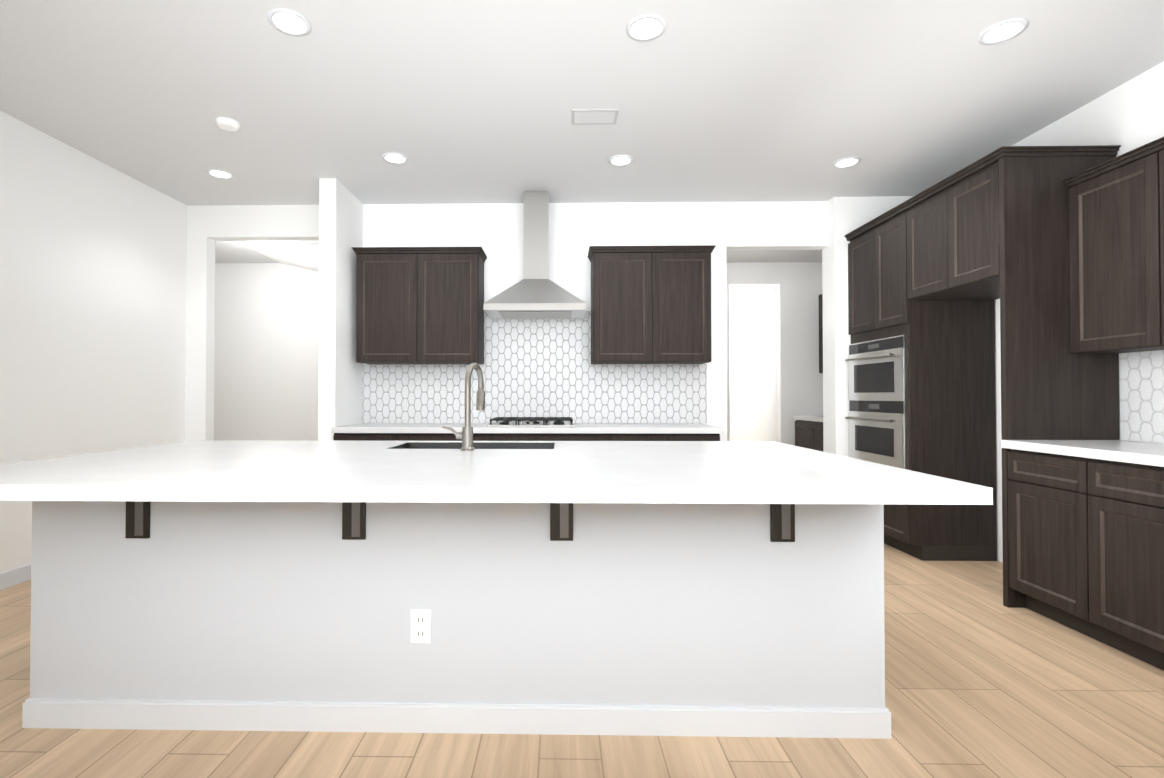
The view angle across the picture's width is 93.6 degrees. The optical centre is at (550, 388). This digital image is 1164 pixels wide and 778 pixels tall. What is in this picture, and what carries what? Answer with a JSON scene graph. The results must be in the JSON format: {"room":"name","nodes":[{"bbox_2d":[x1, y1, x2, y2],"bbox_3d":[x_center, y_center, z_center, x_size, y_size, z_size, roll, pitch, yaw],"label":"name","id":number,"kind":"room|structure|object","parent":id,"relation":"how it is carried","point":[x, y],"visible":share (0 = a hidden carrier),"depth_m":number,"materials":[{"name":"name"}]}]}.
{"room":"kitchen","nodes":[
{"label":"kitchen","id":0,"kind":"room"},
{"bbox_2d":[0,111,186,573],"bbox_3d":[-3.435,-0.264,0.898,0.120,2.900,8.070,0,-1,1],"label":"wall","id":1,"kind":"structure","parent":0,"point":[93,259],"depth_m":3.85,"materials":[{"name":"white paint"}]},
{"bbox_2d":[0,564,30,590],"bbox_3d":[-3.368,1.136,0.879,0.014,0.100,8.070,0,-1,1],"label":"baseboard","id":2,"kind":"structure","parent":1,"relation":"attached to","point":[14,577],"depth_m":3.37,"materials":[{"name":"white paint"}]},
{"bbox_2d":[214,263,318,439],"bbox_3d":[-3.232,-0.187,7.110,3.000,2.900,0.100,0,-1,1],"label":"wall","id":3,"kind":"structure","parent":0,"point":[266,349],"depth_m":7.05,"materials":[{"name":"white paint"}]},
{"bbox_2d":[240,243,318,271],"bbox_3d":[-3.267,-1.593,6.628,2.750,0.700,0.900,0,-1,1],"label":"ceiling","id":4,"kind":"structure","parent":0,"point":[304,255],"depth_m":6.18,"materials":[{"name":"white paint"}]},
{"bbox_2d":[318,178,362,439],"bbox_3d":[-1.761,-0.218,4.607,0.134,2.900,0.586,0,-1,1],"label":"wall","id":5,"kind":"structure","parent":0,"point":[339,366],"depth_m":4.36,"materials":[{"name":"white paint"}]},
{"bbox_2d":[185,201,829,452],"bbox_3d":[-0.375,-0.214,4.933,8.800,2.900,0.120,0,-1,1],"label":"wall","id":6,"kind":"structure","parent":0,"point":[495,231],"depth_m":4.88,"materials":[{"name":"white paint"}]},
{"bbox_2d":[351,247,486,363],"bbox_3d":[-1.109,-0.700,4.702,1.086,0.955,0.358,0,-1,1],"label":"upper cabinet","id":7,"kind":"object","parent":6,"relation":"attached to","point":[419,305],"visible":1,"depth_m":4.56,"materials":[{"name":"brown wood"}]},
{"bbox_2d":[362,311,706,422],"bbox_3d":[-0.151,-0.196,4.862,3.071,0.999,0.008,0,-1,1],"label":"backsplash","id":8,"kind":"structure","parent":6,"relation":"attached to","point":[546,368],"depth_m":4.86,"materials":[{"name":"tile"}]},
{"bbox_2d":[483,192,585,318],"bbox_3d":[-0.121,-1.145,4.617,0.820,1.042,0.500,0,-1,1],"label":"range hood","id":9,"kind":"object","parent":6,"relation":"attached to","point":[535,292],"visible":1,"depth_m":4.57,"materials":[{"name":"silver metal"}]},
{"bbox_2d":[588,245,715,363],"bbox_3d":[0.845,-0.700,4.663,1.036,0.955,0.358,0,-1,1],"label":"upper cabinet","id":10,"kind":"object","parent":6,"relation":"attached to","point":[650,304],"visible":1,"depth_m":4.52,"materials":[{"name":"brown wood"}]},
{"bbox_2d":[0,543,1163,777],"bbox_3d":[-0.215,1.241,2.881,9.600,0.060,12.600,0,-1,1],"label":"floor","id":11,"kind":"structure","parent":0,"point":[982,681],"depth_m":1.87,"materials":[{"name":"brown wood"}]},
{"bbox_2d":[333,435,406,440],"bbox_3d":[-1.412,0.789,4.560,0.562,0.885,0.618,0,-1,1],"label":"base cabinet","id":12,"kind":"object","parent":11,"relation":"on","point":[335,437],"depth_m":4.26,"materials":[{"name":"brown wood"}]},
{"bbox_2d":[407,435,502,440],"bbox_3d":[-0.814,0.789,4.548,0.884,0.885,0.618,0,-1,1],"label":"base cabinet","id":13,"kind":"object","parent":11,"relation":"on","point":[409,437],"depth_m":4.24,"materials":[{"name":"brown wood"}]},
{"bbox_2d":[22,504,963,738],"bbox_3d":[-0.343,0.760,2.253,3.036,0.885,1.390,0,-1,1],"label":"kitchen island","id":14,"kind":"object","parent":11,"relation":"on","point":[650,588],"depth_m":1.91,"materials":[{"name":"grey paint"}]},
{"bbox_2d":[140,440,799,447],"bbox_3d":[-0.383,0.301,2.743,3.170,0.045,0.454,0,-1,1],"label":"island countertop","id":15,"kind":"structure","parent":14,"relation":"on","point":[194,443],"depth_m":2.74,"materials":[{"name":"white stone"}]},
{"bbox_2d":[392,441,555,447],"bbox_3d":[-0.369,0.421,2.705,0.796,0.280,0.396,0,-1,1],"label":"sink","id":16,"kind":"object","parent":15,"relation":"in","point":[411,444],"depth_m":2.89,"materials":[{"name":"grey metal"}]},
{"bbox_2d":[0,448,992,504],"bbox_3d":[-0.398,0.292,2.000,3.170,0.045,1.034,0,-1,1],"label":"island countertop","id":17,"kind":"structure","parent":14,"relation":"on","point":[128,475],"depth_m":1.66,"materials":[{"name":"white stone"}]},
{"bbox_2d":[442,363,484,450],"bbox_3d":[-0.401,0.076,2.530,0.172,0.398,0.215,0,-1,1],"label":"faucet","id":18,"kind":"object","parent":17,"relation":"on","point":[465,435],"visible":1,"depth_m":2.44,"materials":[{"name":"silver metal"}]},
{"bbox_2d":[503,435,622,440],"bbox_3d":[0.024,0.788,4.531,1.040,0.885,0.618,0,-1,1],"label":"base cabinet","id":19,"kind":"object","parent":11,"relation":"on","point":[505,437],"depth_m":4.23,"materials":[{"name":"brown wood"}]},
{"bbox_2d":[331,423,722,434],"bbox_3d":[-0.178,0.323,4.526,3.032,0.045,0.648,0,-1,1],"label":"countertop","id":20,"kind":"structure","parent":19,"relation":"on","point":[361,428],"depth_m":4.22,"materials":[{"name":"white stone"}]},
{"bbox_2d":[488,417,573,426],"bbox_3d":[-0.147,0.272,4.547,0.680,0.057,0.510,0,-1,1],"label":"cooktop","id":21,"kind":"object","parent":20,"relation":"in","point":[533,422],"visible":1,"depth_m":4.33,"materials":[{"name":"silver metal"}]},
{"bbox_2d":[623,435,678,440],"bbox_3d":[0.707,0.788,4.518,0.574,0.885,0.618,0,-1,1],"label":"base cabinet","id":22,"kind":"object","parent":11,"relation":"on","point":[625,437],"depth_m":4.21,"materials":[{"name":"brown wood"}]},
{"bbox_2d":[679,435,719,440],"bbox_3d":[1.094,0.788,4.510,0.449,0.885,0.618,0,-1,1],"label":"base cabinet","id":23,"kind":"object","parent":11,"relation":"on","point":[681,437],"depth_m":4.21,"materials":[{"name":"brown wood"}]},
{"bbox_2d":[793,416,822,451],"bbox_3d":[3.298,0.788,6.293,0.630,0.930,0.850,0,-1,1],"label":"base cabinet","id":24,"kind":"object","parent":11,"relation":"on","point":[808,432],"visible":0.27,"depth_m":6.32,"materials":[{"name":"brown wood"}]},
{"bbox_2d":[844,145,1120,607],"bbox_3d":[2.826,-0.058,3.854,0.694,2.560,1.692,0,-1,1],"label":"tall cabinet","id":25,"kind":"object","parent":11,"relation":"on","point":[935,271],"visible":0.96,"depth_m":3.81,"materials":[{"name":"brown wood"}]},
{"bbox_2d":[1007,448,1068,626],"bbox_3d":[2.842,0.767,2.762,0.618,0.885,0.522,0,-1,1],"label":"base cabinet","id":26,"kind":"object","parent":11,"relation":"on","point":[1038,486],"depth_m":2.84,"materials":[{"name":"brown wood"}]},
{"bbox_2d":[1069,456,1163,670],"bbox_3d":[2.833,0.761,2.298,0.618,0.885,0.654,0,-1,1],"label":"base cabinet","id":27,"kind":"object","parent":11,"relation":"on","point":[1086,534],"depth_m":2.44,"materials":[{"name":"brown wood"}]},
{"bbox_2d":[1001,440,1163,467],"bbox_3d":[2.808,0.290,1.799,0.648,0.045,2.460,0,-1,1],"label":"countertop","id":28,"kind":"structure","parent":27,"relation":"on","point":[1119,451],"depth_m":2.62,"materials":[{"name":"white stone"}]},
{"bbox_2d":[0,0,1163,290],"bbox_3d":[-0.215,-1.719,2.918,9.600,0.060,12.600,0,-1,1],"label":"ceiling","id":29,"kind":"structure","parent":0,"point":[710,100],"depth_m":3.09,"materials":[{"name":"white paint"}]},
{"bbox_2d":[207,169,233,178],"bbox_3d":[-2.559,-1.668,4.234,0.184,0.008,0.184,0,-1,1],"label":"recessed light","id":30,"kind":"object","parent":29,"relation":"in","point":[220,173],"visible":0.98,"depth_m":4.23,"materials":[{"name":"white paint"}]},
{"bbox_2d":[215,117,239,131],"bbox_3d":[-2.035,-1.665,3.443,0.136,0.033,0.136,0,-1,1],"label":"smoke detector","id":31,"kind":"object","parent":29,"relation":"attached to","point":[227,124],"visible":1,"depth_m":3.41,"materials":[{"name":"white plastic"}]},
{"bbox_2d":[267,8,310,35],"bbox_3d":[-1.203,-1.689,2.517,0.184,0.008,0.184,0,-1,1],"label":"recessed light","id":32,"kind":"object","parent":29,"relation":"in","point":[289,22],"visible":1,"depth_m":2.51,"materials":[{"name":"white paint"}]},
{"bbox_2d":[382,152,407,163],"bbox_3d":[-1.125,-1.671,3.955,0.184,0.008,0.184,0,-1,1],"label":"recessed light","id":33,"kind":"object","parent":29,"relation":"in","point":[394,158],"visible":1,"depth_m":3.95,"materials":[{"name":"white paint"}]},
{"bbox_2d":[571,109,618,124],"bbox_3d":[0.272,-1.678,3.368,0.280,0.009,0.170,0,-1,1],"label":"ceiling vent","id":34,"kind":"object","parent":29,"relation":"in","point":[591,116],"visible":0.94,"depth_m":3.35,"materials":[{"name":"grey"}]},
{"bbox_2d":[608,155,633,165],"bbox_3d":[0.516,-1.671,3.993,0.184,0.008,0.184,0,-1,1],"label":"recessed light","id":35,"kind":"object","parent":29,"relation":"in","point":[620,160],"visible":1,"depth_m":4.00,"materials":[{"name":"white paint"}]},
{"bbox_2d":[626,14,665,40],"bbox_3d":[0.448,-1.689,2.554,0.184,0.008,0.184,0,-1,1],"label":"recessed light","id":36,"kind":"object","parent":29,"relation":"in","point":[646,27],"visible":1,"depth_m":2.55,"materials":[{"name":"white paint"}]},
{"bbox_2d":[833,157,860,167],"bbox_3d":[2.188,-1.670,4.030,0.184,0.008,0.184,0,-1,1],"label":"recessed light","id":37,"kind":"object","parent":29,"relation":"in","point":[846,162],"visible":0.96,"depth_m":4.03,"materials":[{"name":"white paint"}]},
{"bbox_2d":[978,18,1027,44],"bbox_3d":[2.139,-1.688,2.580,0.184,0.008,0.184,0,-1,1],"label":"recessed light","id":38,"kind":"object","parent":29,"relation":"in","point":[1002,31],"visible":1,"depth_m":2.58,"materials":[{"name":"white paint"}]},
{"bbox_2d":[726,262,822,445],"bbox_3d":[2.609,-0.188,7.094,2.040,2.900,0.100,0,-1,1],"label":"wall","id":39,"kind":"structure","parent":0,"point":[774,381],"depth_m":7.02,"materials":[{"name":"white paint"}]},
{"bbox_2d":[819,294,822,372],"bbox_3d":[3.458,-0.682,6.318,0.310,0.970,0.830,0,-1,1],"label":"upper cabinet","id":40,"kind":"object","parent":39,"relation":"attached to","point":[820,333],"visible":0.21,"depth_m":6.69,"materials":[{"name":"brown wood"}]},
{"bbox_2d":[828,196,913,456],"bbox_3d":[2.833,-0.216,4.758,0.740,2.900,0.103,0,-1,1],"label":"wall","id":41,"kind":"structure","parent":0,"point":[847,215],"depth_m":4.72,"materials":[{"name":"white paint"}]},
{"bbox_2d":[994,61,1163,562],"bbox_3d":[3.183,-0.266,0.767,0.120,2.900,8.070,0,-1,1],"label":"wall","id":42,"kind":"structure","parent":0,"point":[1127,116],"depth_m":3.11,"materials":[{"name":"white paint"}]},
{"bbox_2d":[1065,153,1163,352],"bbox_3d":[3.017,-0.673,2.777,0.268,0.945,0.522,0,-1,1],"label":"upper cabinet","id":43,"kind":"object","parent":42,"relation":"attached to","point":[1116,230],"depth_m":2.84,"materials":[{"name":"brown wood"}]},
{"bbox_2d":[1119,350,1163,442],"bbox_3d":[3.138,0.027,1.806,0.008,0.478,2.440,0,-1,1],"label":"backsplash","id":44,"kind":"structure","parent":42,"relation":"attached to","point":[1142,396],"depth_m":2.91,"materials":[{"name":"tile"}]},
{"bbox_2d":[1139,141,1163,348],"bbox_3d":[3.008,-0.679,2.313,0.268,0.945,0.654,0,-1,1],"label":"upper cabinet","id":45,"kind":"object","parent":42,"relation":"attached to","point":[1151,159],"depth_m":2.61,"materials":[{"name":"brown wood"}]}
]}

